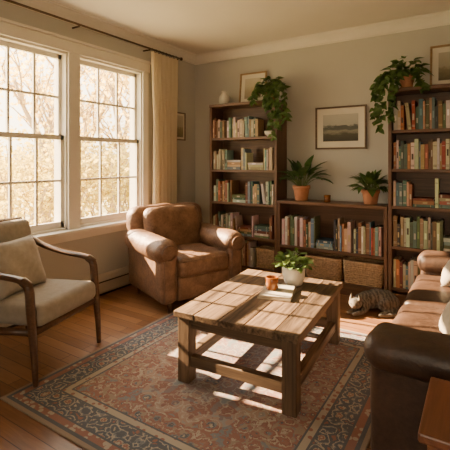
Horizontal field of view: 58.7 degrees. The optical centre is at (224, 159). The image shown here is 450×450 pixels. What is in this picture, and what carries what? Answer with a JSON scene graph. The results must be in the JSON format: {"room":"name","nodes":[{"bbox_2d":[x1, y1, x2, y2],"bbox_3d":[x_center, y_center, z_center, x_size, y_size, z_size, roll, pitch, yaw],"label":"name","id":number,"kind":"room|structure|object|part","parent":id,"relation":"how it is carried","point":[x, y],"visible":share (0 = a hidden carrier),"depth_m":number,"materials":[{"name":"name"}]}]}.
{"room":"living room","nodes":[
{"label":"living room","id":0,"kind":"room"},
{"bbox_2d":[0,0,194,279],"bbox_3d":[-2.031,-0.015,2.748,0.180,2.630,5.850,0,0,33],"label":"wall","id":1,"kind":"structure","parent":0,"point":[110,250],"depth_m":3.98,"materials":[{"name":"paint"}]},
{"bbox_2d":[0,266,131,327],"bbox_3d":[-1.404,1.202,3.504,0.064,0.195,3.700,0,0,33],"label":"baseboard heater","id":2,"kind":"object","parent":1,"relation":"attached to","point":[113,280],"depth_m":3.93,"materials":[{"name":"metal"}]},
{"bbox_2d":[0,17,150,234],"bbox_3d":[-1.411,-0.231,3.669,0.215,1.702,1.940,0,0,33],"label":"window","id":3,"kind":"structure","parent":1,"relation":"in","point":[13,29],"depth_m":3.58,"materials":[{"name":"paint"}]},
{"bbox_3d":[-1.676,-0.560,3.286,0.032,0.760,0.730,0,0,33],"label":"upper sash","id":4,"kind":"part","parent":3,"relation":"part of","materials":[{"name":"clear glass"}]},
{"bbox_3d":[-1.647,0.190,3.268,0.032,0.820,0.730,0,0,33],"label":"lower sash","id":5,"kind":"part","parent":3,"relation":"part of","materials":[{"name":"clear glass"}]},
{"bbox_2d":[67,52,79,229],"bbox_3d":[-1.363,-0.170,3.608,0.022,1.580,0.122,0,0,33],"label":"casing mullion","id":6,"kind":"object","parent":3,"relation":"attached to","point":[73,60],"depth_m":3.59,"materials":[{"name":"white wood"}]},
{"bbox_3d":[-1.190,-0.560,4.049,0.032,0.760,0.780,0,0,33],"label":"upper sash","id":7,"kind":"part","parent":3,"relation":"part of","materials":[{"name":"clear glass"}]},
{"bbox_3d":[-1.160,0.190,4.031,0.032,0.820,0.780,0,0,33],"label":"lower sash","id":8,"kind":"part","parent":3,"relation":"part of","materials":[{"name":"clear glass"}]},
{"bbox_2d":[37,224,126,246],"bbox_3d":[-1.351,0.685,3.631,0.018,0.075,1.860,0,0,33],"label":"apron","id":9,"kind":"object","parent":1,"relation":"attached to","point":[81,235],"depth_m":3.69,"materials":[{"name":"white wood"}]},
{"bbox_2d":[32,72,148,239],"bbox_3d":[-1.325,-0.156,3.614,0.100,1.608,1.920,0,0,33],"label":"window frame","id":10,"kind":"structure","parent":1,"relation":"attached to","point":[145,76],"depth_m":4.34,"materials":[{"name":"paint"}]},
{"bbox_3d":[-1.325,0.634,3.614,0.100,0.028,1.920,0,0,33],"label":"sill","id":11,"kind":"part","parent":10,"relation":"part of","materials":[{"name":"paint"}]},
{"bbox_2d":[4,0,182,60],"bbox_3d":[-1.256,-1.197,3.677,0.122,0.046,2.650,0,0,33],"label":"curtain rod","id":12,"kind":"object","parent":1,"relation":"attached to","point":[148,48],"depth_m":3.63,"materials":[{"name":"black metal"}]},
{"bbox_2d":[151,51,177,204],"bbox_3d":[-0.676,0.048,4.511,0.085,2.445,0.450,0,0,33],"label":"curtain","id":13,"kind":"object","parent":12,"relation":"hanging from","point":[164,69],"visible":0.62,"depth_m":4.48,"materials":[{"name":"beige fabric"}]},
{"bbox_2d":[1,0,196,64],"bbox_3d":[-1.918,-1.278,2.676,0.088,0.105,5.850,0,0,33],"label":"trim","id":14,"kind":"structure","parent":1,"relation":"attached to","point":[49,6],"depth_m":3.84,"materials":[{"name":"paint"}]},
{"bbox_2d":[177,112,185,140],"bbox_3d":[-0.550,-0.410,4.881,0.022,0.340,0.200,0,0,33],"label":"framed picture","id":15,"kind":"object","parent":1,"relation":"attached to","point":[181,117],"visible":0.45,"depth_m":4.90,"materials":[{"name":"brown wood"}]},
{"bbox_2d":[177,115,182,136],"bbox_3d":[-0.549,-0.410,4.880,0.003,0.262,0.122,0,0,33],"label":"print","id":16,"kind":"object","parent":15,"relation":"on","point":[179,117],"depth_m":4.88},
{"bbox_3d":[-0.500,-0.410,4.959,0.022,0.340,0.014,0,0,33],"label":"frame","id":17,"kind":"part","parent":15,"relation":"part of","materials":[{"name":"brown wood"}]},
{"bbox_2d":[0,285,402,449],"bbox_3d":[0.077,1.360,1.404,5.180,0.120,6.150,0,0,33],"label":"floor","id":18,"kind":"structure","parent":0,"point":[124,311],"depth_m":2.87,"materials":[{"name":"brown wood"}]},
{"bbox_2d":[0,217,100,387],"bbox_3d":[-1.322,0.862,2.673,0.731,0.885,0.674,0,0,18],"label":"wooden lounge chair","id":19,"kind":"object","parent":18,"relation":"on","point":[44,305],"visible":0.76,"depth_m":2.50,"materials":[{"name":"brown wood"}]},
{"bbox_3d":[-1.645,0.445,2.775,0.053,0.050,0.562,0,0,18],"label":"rail","id":20,"kind":"part","parent":19,"relation":"part of","materials":[{"name":"brown wood"}]},
{"bbox_3d":[-1.361,1.010,2.371,0.523,0.082,0.040,0,0,18],"label":"rail","id":21,"kind":"part","parent":19,"relation":"part of","materials":[{"name":"brown wood"}]},
{"bbox_2d":[0,219,31,242],"bbox_3d":[-1.533,0.665,2.740,0.143,0.474,0.540,-15,-4,17],"label":"cushion","id":22,"kind":"object","parent":19,"relation":"on","point":[10,229],"depth_m":2.83,"materials":[{"name":"beige fabric"}]},
{"bbox_3d":[-1.385,0.651,2.380,0.579,0.164,0.074,0,0,18],"label":"armrest","id":23,"kind":"part","parent":19,"relation":"part of","materials":[{"name":"brown wood"}]},
{"bbox_2d":[0,235,45,299],"bbox_3d":[-1.386,0.700,2.663,0.208,0.333,0.401,0,0,17],"label":"throw pillow","id":24,"kind":"object","parent":19,"relation":"on","point":[21,256],"visible":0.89,"depth_m":2.62,"materials":[{"name":"fabric"}]},
{"bbox_3d":[-1.125,0.989,2.296,0.126,0.623,0.054,0,0,18],"label":"leg","id":25,"kind":"part","parent":19,"relation":"part of","materials":[{"name":"brown wood"}]},
{"bbox_2d":[0,279,95,325],"bbox_3d":[-1.247,0.925,2.649,0.571,0.153,0.550,-3,-1,17],"label":"seat cushion","id":26,"kind":"object","parent":19,"relation":"on","point":[56,300],"depth_m":2.49,"materials":[{"name":"beige fabric"}]},
{"bbox_3d":[-1.205,0.651,2.950,0.579,0.164,0.074,0,0,18],"label":"armrest","id":27,"kind":"part","parent":19,"relation":"part of","materials":[{"name":"brown wood"}]},
{"bbox_3d":[-1.023,1.000,2.579,0.042,0.044,0.600,0,0,18],"label":"rail","id":28,"kind":"part","parent":19,"relation":"part of","materials":[{"name":"brown wood"}]},
{"bbox_3d":[-0.945,0.989,2.869,0.126,0.623,0.054,0,0,18],"label":"leg","id":29,"kind":"part","parent":19,"relation":"part of","materials":[{"name":"brown wood"}]},
{"bbox_2d":[125,202,244,313],"bbox_3d":[-0.417,0.873,3.869,0.944,0.855,0.898,0,0,-35],"label":"leather armchair","id":30,"kind":"object","parent":18,"relation":"on","point":[174,255],"visible":0.99,"depth_m":3.66,"materials":[{"name":"brown leather"}]},
{"bbox_3d":[-0.673,0.990,3.634,0.154,0.443,0.763,0,0,-35],"label":"arm panel","id":31,"kind":"part","parent":30,"relation":"part of","materials":[{"name":"leather"}]},
{"bbox_3d":[-0.472,1.250,3.396,0.046,0.100,0.048,0,0,-35],"label":"leg","id":32,"kind":"part","parent":30,"relation":"part of","materials":[{"name":"brown wood"}]},
{"bbox_2d":[143,204,200,244],"bbox_3d":[-0.519,0.699,4.013,0.624,0.494,0.213,0,-12,-35],"label":"cushion","id":33,"kind":"object","parent":30,"relation":"on","point":[179,223],"depth_m":3.94,"materials":[{"name":"leather"}]},
{"bbox_2d":[177,243,228,277],"bbox_3d":[-0.342,0.926,3.765,0.536,0.212,0.640,0,0,-35],"label":"seat cushion","id":34,"kind":"object","parent":30,"relation":"on","point":[194,260],"depth_m":3.56,"materials":[{"name":"leather"}]},
{"bbox_3d":[-0.192,1.100,3.553,0.540,0.200,0.069,0,0,-35],"label":"rail","id":35,"kind":"part","parent":30,"relation":"part of","materials":[{"name":"leather"}]},
{"bbox_3d":[-0.111,0.990,4.035,0.154,0.444,0.763,0,0,-35],"label":"arm panel","id":36,"kind":"part","parent":30,"relation":"part of","materials":[{"name":"leather"}]},
{"bbox_2d":[0,312,370,449],"bbox_3d":[0.031,1.295,2.494,1.770,0.009,1.890,0,0,33],"label":"rug","id":37,"kind":"object","parent":18,"relation":"on","point":[127,393],"visible":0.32,"depth_m":2.16,"materials":[{"name":"fabric"}]},
{"bbox_2d":[174,269,342,417],"bbox_3d":[0.273,1.083,2.595,0.750,0.415,1.020,0,0,29],"label":"wooden coffee table","id":38,"kind":"object","parent":37,"relation":"on","point":[231,309],"visible":0.96,"depth_m":2.30,"materials":[{"name":"brown wood"}]},
{"bbox_3d":[-0.223,1.101,2.353,0.078,0.378,0.078,0,0,29],"label":"leg","id":39,"kind":"part","parent":38,"relation":"part of","materials":[{"name":"brown wood"}]},
{"bbox_2d":[257,283,296,301],"bbox_3d":[0.345,0.862,2.615,0.214,0.024,0.262,0,0,19],"label":"magazine stack","id":40,"kind":"object","parent":38,"relation":"on","point":[285,293],"visible":0.89,"depth_m":2.55,"materials":[{"name":"paper"}]},
{"bbox_2d":[266,275,278,290],"bbox_3d":[0.311,0.809,2.636,0.084,0.080,0.084,0,0,33],"label":"candle jar","id":41,"kind":"object","parent":40,"relation":"on","point":[272,281],"visible":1,"depth_m":2.60,"materials":[{"name":"orange glass"}]},
{"bbox_3d":[0.339,1.101,2.047,0.078,0.378,0.078,0,0,29],"label":"leg","id":42,"kind":"part","parent":38,"relation":"part of","materials":[{"name":"brown wood"}]},
{"bbox_2d":[271,248,315,286],"bbox_3d":[0.488,0.750,2.800,0.295,0.250,0.321,0,0,33],"label":"potted houseplant","id":43,"kind":"object","parent":38,"relation":"on","point":[293,273],"visible":1,"depth_m":2.75,"materials":[{"name":"white ceramic"}]},
{"bbox_3d":[0.482,0.811,2.812,0.164,0.126,0.164,0,0,33],"label":"pot","id":44,"kind":"part","parent":43,"relation":"part of","materials":[{"name":"white ceramic"}]},
{"bbox_3d":[0.769,1.101,2.838,0.078,0.378,0.078,0,0,29],"label":"leg","id":45,"kind":"part","parent":38,"relation":"part of","materials":[{"name":"brown wood"}]},
{"bbox_2d":[209,99,286,272],"bbox_3d":[0.251,0.327,4.574,0.865,1.946,0.277,0,0,33],"label":"bookcase","id":46,"kind":"object","parent":18,"relation":"on","point":[225,111],"visible":0.41,"depth_m":4.63,"materials":[{"name":"brown wood"}]},
{"bbox_2d":[219,91,229,103],"bbox_3d":[-0.008,-0.732,4.749,0.132,0.170,0.132,0,0,33],"label":"ceramic vase","id":47,"kind":"object","parent":46,"relation":"on","point":[224,98],"visible":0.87,"depth_m":4.70,"materials":[{"name":"beige ceramic"}]},
{"bbox_3d":[0.254,-0.242,4.579,0.809,0.026,0.253,0,0,33],"label":"shelf","id":48,"kind":"part","parent":46,"relation":"part of","materials":[{"name":"brown wood"}]},
{"bbox_3d":[0.254,0.123,4.579,0.809,0.026,0.253,0,0,33],"label":"shelf","id":49,"kind":"part","parent":46,"relation":"part of","materials":[{"name":"brown wood"}]},
{"bbox_3d":[0.254,0.493,4.579,0.809,0.026,0.253,0,0,33],"label":"shelf","id":50,"kind":"part","parent":46,"relation":"part of","materials":[{"name":"brown wood"}]},
{"bbox_2d":[213,116,273,266],"bbox_3d":[0.234,0.345,4.559,0.775,1.671,0.189,0,0,33],"label":"books","id":51,"kind":"object","parent":46,"relation":"on","point":[224,190],"visible":0.8,"depth_m":4.49,"materials":[{"name":"paper"}]},
{"bbox_2d":[239,71,266,101],"bbox_3d":[0.324,-0.834,4.647,0.350,0.372,0.059,0,0,33],"label":"framed picture","id":52,"kind":"object","parent":46,"relation":"on","point":[247,80],"visible":0.53,"depth_m":4.67,"materials":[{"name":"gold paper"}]},
{"bbox_3d":[0.184,-0.834,4.736,0.018,0.372,0.022,0,-6,33],"label":"frame","id":53,"kind":"part","parent":52,"relation":"part of","materials":[{"name":"brown wood"}]},
{"bbox_2d":[244,77,261,98],"bbox_3d":[0.324,-0.834,4.647,0.214,0.236,0.003,0,-6,33],"label":"print","id":54,"kind":"object","parent":52,"relation":"attached to","point":[249,82],"depth_m":4.67},
{"bbox_3d":[0.333,-1.010,4.662,0.314,0.018,0.022,0,-6,33],"label":"frame","id":55,"kind":"part","parent":52,"relation":"part of","materials":[{"name":"brown wood"}]},
{"bbox_3d":[0.254,1.193,4.579,0.809,0.026,0.253,0,0,33],"label":"shelf","id":56,"kind":"part","parent":46,"relation":"part of","materials":[{"name":"brown wood"}]},
{"bbox_3d":[0.254,0.863,4.579,0.809,0.026,0.253,0,0,33],"label":"shelf","id":57,"kind":"part","parent":46,"relation":"part of","materials":[{"name":"brown wood"}]},
{"bbox_2d":[256,246,273,269],"bbox_3d":[0.475,1.075,4.411,0.245,0.210,0.208,0,0,33],"label":"wicker basket","id":58,"kind":"object","parent":46,"relation":"on","point":[264,254],"visible":0.66,"depth_m":4.34,"materials":[{"name":"brown wicker"}]},
{"bbox_2d":[247,76,291,140],"bbox_3d":[0.513,-0.562,4.315,0.518,0.735,0.386,0,0,33],"label":"pothos","id":59,"kind":"object","parent":46,"relation":"on","point":[272,89],"visible":1,"depth_m":4.18,"materials":[{"name":"plant"}]},
{"bbox_2d":[277,198,387,295],"bbox_3d":[1.083,0.862,4.043,1.096,0.876,0.277,0,0,33],"label":"bookshelf","id":60,"kind":"object","parent":18,"relation":"on","point":[328,212],"visible":0.34,"depth_m":4.06,"materials":[{"name":"brown wood"}]},
{"bbox_2d":[293,185,309,200],"bbox_3d":[0.806,0.346,4.212,0.187,0.155,0.187,0,0,33],"label":"pot","id":61,"kind":"object","parent":60,"relation":"on","point":[301,192],"depth_m":4.15,"materials":[{"name":"ceramic"}]},
{"bbox_2d":[278,155,332,200],"bbox_3d":[0.816,0.183,4.115,0.561,0.480,0.460,0,0,33],"label":"philodendron","id":62,"kind":"object","parent":60,"relation":"on","point":[301,191],"visible":1,"depth_m":4.15,"materials":[{"name":"plant"}]},
{"bbox_2d":[305,252,345,280],"bbox_3d":[1.020,1.080,4.075,0.386,0.221,0.227,0,0,33],"label":"wicker basket","id":63,"kind":"object","parent":60,"relation":"on","point":[329,266],"visible":0.84,"depth_m":3.99,"materials":[{"name":"brown wicker"}]},
{"bbox_2d":[324,195,330,201],"bbox_3d":[1.032,0.389,4.038,0.068,0.070,0.068,0,0,33],"label":"glass votive","id":64,"kind":"object","parent":60,"relation":"on","point":[327,198],"visible":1,"depth_m":4.01,"materials":[{"name":"brown glass"}]},
{"bbox_3d":[1.086,0.903,4.048,1.040,0.026,0.253,0,0,33],"label":"shelf","id":65,"kind":"part","parent":60,"relation":"part of","materials":[{"name":"brown wood"}]},
{"bbox_3d":[1.086,1.203,4.048,1.040,0.026,0.253,0,0,33],"label":"shelf","id":66,"kind":"part","parent":60,"relation":"part of","materials":[{"name":"brown wood"}]},
{"bbox_2d":[282,214,383,263],"bbox_3d":[1.064,0.882,4.030,0.998,0.616,0.188,0,0,33],"label":"books","id":67,"kind":"object","parent":60,"relation":"on","point":[297,230],"visible":0.82,"depth_m":3.93,"materials":[{"name":"paper"}]},
{"bbox_2d":[343,256,383,287],"bbox_3d":[1.349,1.080,3.865,0.386,0.221,0.227,0,0,33],"label":"wicker basket","id":68,"kind":"object","parent":60,"relation":"on","point":[357,270],"visible":0.91,"depth_m":3.79,"materials":[{"name":"brown wicker"}]},
{"bbox_2d":[349,169,387,204],"bbox_3d":[1.356,0.254,3.832,0.393,0.339,0.349,0,0,33],"label":"potted fern","id":69,"kind":"object","parent":60,"relation":"on","point":[370,192],"visible":0.98,"depth_m":3.78,"materials":[{"name":"plant"}]},
{"bbox_2d":[361,189,379,204],"bbox_3d":[1.396,0.353,3.836,0.174,0.140,0.174,0,0,33],"label":"pot","id":70,"kind":"object","parent":60,"relation":"on","point":[368,199],"depth_m":3.78,"materials":[{"name":"ceramic"}]},
{"bbox_2d":[347,289,400,317],"bbox_3d":[1.285,1.215,3.436,0.491,0.167,0.312,0,0,10],"label":"tabby cat","id":71,"kind":"object","parent":18,"relation":"on","point":[385,301],"visible":0.93,"depth_m":3.38},
{"bbox_2d":[364,250,449,449],"bbox_3d":[1.455,0.867,2.144,0.963,0.865,1.891,0,0,33],"label":"leather sofa","id":72,"kind":"object","parent":18,"relation":"on","point":[403,354],"visible":0.94,"depth_m":1.58,"materials":[{"name":"brown leather"}]},
{"bbox_3d":[0.999,0.990,1.456,0.884,0.443,0.184,0,0,33],"label":"arm panel","id":73,"kind":"part","parent":72,"relation":"part of","materials":[{"name":"leather"}]},
{"bbox_3d":[0.995,0.775,1.459,0.924,0.163,0.241,0,0,33],"label":"arm","id":74,"kind":"part","parent":72,"relation":"part of","materials":[{"name":"leather"}]},
{"bbox_2d":[392,304,442,332],"bbox_3d":[1.144,0.925,1.915,0.684,0.210,0.718,0,0,33],"label":"seat cushion","id":75,"kind":"object","parent":72,"relation":"on","point":[416,316],"depth_m":2.12,"materials":[{"name":"leather"}]},
{"bbox_2d":[403,274,449,309],"bbox_3d":[1.531,0.925,2.523,0.684,0.211,0.718,0,0,33],"label":"seat cushion","id":76,"kind":"object","parent":72,"relation":"on","point":[427,290],"depth_m":2.51,"materials":[{"name":"leather"}]},
{"bbox_3d":[1.886,0.990,2.847,0.884,0.443,0.184,0,0,33],"label":"arm panel","id":77,"kind":"part","parent":72,"relation":"part of","materials":[{"name":"leather"}]},
{"bbox_3d":[1.882,0.775,2.850,0.924,0.164,0.241,0,0,33],"label":"arm","id":78,"kind":"part","parent":72,"relation":"part of","materials":[{"name":"leather"}]},
{"bbox_2d":[439,300,449,334],"bbox_3d":[1.083,0.660,1.717,0.249,0.325,0.400,0,0,15],"label":"throw pillow","id":79,"kind":"object","parent":72,"relation":"on","point":[444,322],"visible":0.87,"depth_m":1.80,"materials":[{"name":"fabric"}]},
{"bbox_2d":[441,259,449,286],"bbox_3d":[1.619,0.660,2.632,0.403,0.338,0.236,0,0,-31],"label":"throw pillow","id":80,"kind":"object","parent":72,"relation":"on","point":[445,277],"visible":1,"depth_m":2.59,"materials":[{"name":"fabric"}]},
{"bbox_2d":[388,83,449,304],"bbox_3d":[1.933,0.327,3.502,0.905,1.946,0.277,0,0,33],"label":"bookcase","id":81,"kind":"object","parent":18,"relation":"on","point":[423,180],"visible":0.47,"depth_m":3.64,"materials":[{"name":"brown wood"}]},
{"bbox_3d":[1.936,1.168,3.506,0.849,0.026,0.253,0,0,33],"label":"shelf","id":82,"kind":"part","parent":81,"relation":"part of","materials":[{"name":"brown wood"}]},
{"bbox_2d":[369,56,433,133],"bbox_3d":[1.583,-0.598,3.612,0.538,0.731,0.375,0,0,33],"label":"pothos","id":83,"kind":"object","parent":81,"relation":"on","point":[406,77],"visible":0.98,"depth_m":3.58,"materials":[{"name":"plant"}]},
{"bbox_2d":[400,74,413,87],"bbox_3d":[1.658,-0.709,3.651,0.140,0.125,0.140,0,0,33],"label":"pot","id":84,"kind":"object","parent":81,"relation":"on","point":[407,82],"depth_m":3.60,"materials":[{"name":"ceramic"}]},
{"bbox_3d":[1.936,0.793,3.506,0.849,0.026,0.253,0,0,33],"label":"shelf","id":85,"kind":"part","parent":81,"relation":"part of","materials":[{"name":"brown wood"}]},
{"bbox_3d":[1.936,-0.257,3.506,0.849,0.026,0.253,0,0,33],"label":"shelf","id":86,"kind":"part","parent":81,"relation":"part of","materials":[{"name":"brown wood"}]},
{"bbox_3d":[1.936,0.093,3.506,0.849,0.026,0.253,0,0,33],"label":"shelf","id":87,"kind":"part","parent":81,"relation":"part of","materials":[{"name":"brown wood"}]},
{"bbox_3d":[1.936,0.428,3.506,0.849,0.026,0.253,0,0,33],"label":"shelf","id":88,"kind":"part","parent":81,"relation":"part of","materials":[{"name":"brown wood"}]},
{"bbox_2d":[393,97,449,289],"bbox_3d":[1.922,0.306,3.486,0.822,1.698,0.195,0,0,33],"label":"books","id":89,"kind":"object","parent":81,"relation":"on","point":[419,233],"visible":0.87,"depth_m":3.53,"materials":[{"name":"paper"}]},
{"bbox_2d":[430,44,449,84],"bbox_3d":[2.030,-0.844,3.561,0.365,0.392,0.061,0,0,33],"label":"framed picture","id":90,"kind":"object","parent":81,"relation":"on","point":[440,54],"visible":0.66,"depth_m":3.62,"materials":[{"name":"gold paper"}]},
{"bbox_3d":[1.883,-0.844,3.654,0.018,0.392,0.022,0,-6,33],"label":"frame","id":91,"kind":"part","parent":90,"relation":"part of","materials":[{"name":"brown wood"}]},
{"bbox_3d":[2.040,-1.030,3.576,0.329,0.018,0.022,0,-6,33],"label":"frame","id":92,"kind":"part","parent":90,"relation":"part of","materials":[{"name":"brown wood"}]},
{"bbox_2d":[438,52,449,80],"bbox_3d":[2.030,-0.844,3.560,0.229,0.256,0.003,0,-6,33],"label":"print","id":93,"kind":"object","parent":90,"relation":"attached to","point":[443,57],"depth_m":3.60},
{"bbox_2d":[418,377,449,449],"bbox_3d":[0.799,1.025,1.133,0.420,0.550,0.345,0,0,33],"label":"wooden end table","id":94,"kind":"object","parent":18,"relation":"on","point":[434,428],"visible":1,"depth_m":1.17,"materials":[{"name":"brown wood"}]},
{"bbox_3d":[0.583,1.039,1.111,0.035,0.522,0.035,0,0,33],"label":"leg","id":95,"kind":"part","parent":94,"relation":"part of","materials":[{"name":"brown wood"}]},
{"bbox_2d":[52,0,449,53],"bbox_3d":[0.077,-1.390,1.404,5.180,0.120,6.150,0,0,33],"label":"ceiling","id":96,"kind":"structure","parent":0,"point":[193,26],"depth_m":3.71,"materials":[{"name":"paint"}]},
{"bbox_2d":[195,25,449,222],"bbox_3d":[1.689,-0.015,3.933,5.180,2.630,0.150,0,0,33],"label":"wall","id":97,"kind":"structure","parent":0,"point":[340,73],"depth_m":4.25,"materials":[{"name":"paint"}]},
{"bbox_2d":[196,10,449,64],"bbox_3d":[1.638,-1.278,3.825,4.850,0.105,0.088,0,0,33],"label":"trim","id":98,"kind":"structure","parent":97,"relation":"attached to","point":[442,18],"depth_m":4.15,"materials":[{"name":"paint"}]},
{"bbox_2d":[315,104,366,149],"bbox_3d":[1.194,-0.335,4.145,0.530,0.445,0.022,0,0,33],"label":"framed landscape print","id":99,"kind":"object","parent":97,"relation":"attached to","point":[337,127],"visible":1,"depth_m":4.14,"materials":[{"name":"beige paper"}]},
{"bbox_3d":[0.978,-0.335,4.282,0.018,0.445,0.022,0,0,33],"label":"frame","id":100,"kind":"part","parent":99,"relation":"part of","materials":[{"name":"brown wood"}]},
{"bbox_3d":[1.194,-0.548,4.145,0.494,0.018,0.022,0,0,33],"label":"frame","id":101,"kind":"part","parent":99,"relation":"part of","materials":[{"name":"brown wood"}]},
{"bbox_3d":[1.194,-0.121,4.145,0.494,0.018,0.022,0,0,33],"label":"frame","id":102,"kind":"part","parent":99,"relation":"part of","materials":[{"name":"brown wood"}]},
{"bbox_3d":[1.410,-0.335,4.007,0.018,0.445,0.022,0,0,33],"label":"frame","id":103,"kind":"part","parent":99,"relation":"part of","materials":[{"name":"brown wood"}]},
{"label":"outside","id":104,"kind":"structure","parent":0,"visible":0},
{"bbox_2d":[1,188,125,222],"bbox_3d":[-18.667,2.025,29.689,56.600,0.050,90.000,0,0,33],"label":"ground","id":105,"kind":"structure","parent":104,"point":[104,211],"depth_m":15.84,"materials":[{"name":"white snow"}]},
{"bbox_2d":[0,46,129,224],"bbox_3d":[-4.985,-2.586,14.638,10.650,9.263,15.499,0,0,-38],"label":"autumn trees","id":106,"kind":"object","parent":105,"relation":"on","point":[21,171],"visible":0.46,"depth_m":9.94,"materials":[{"name":"yellow plant"}]}
]}

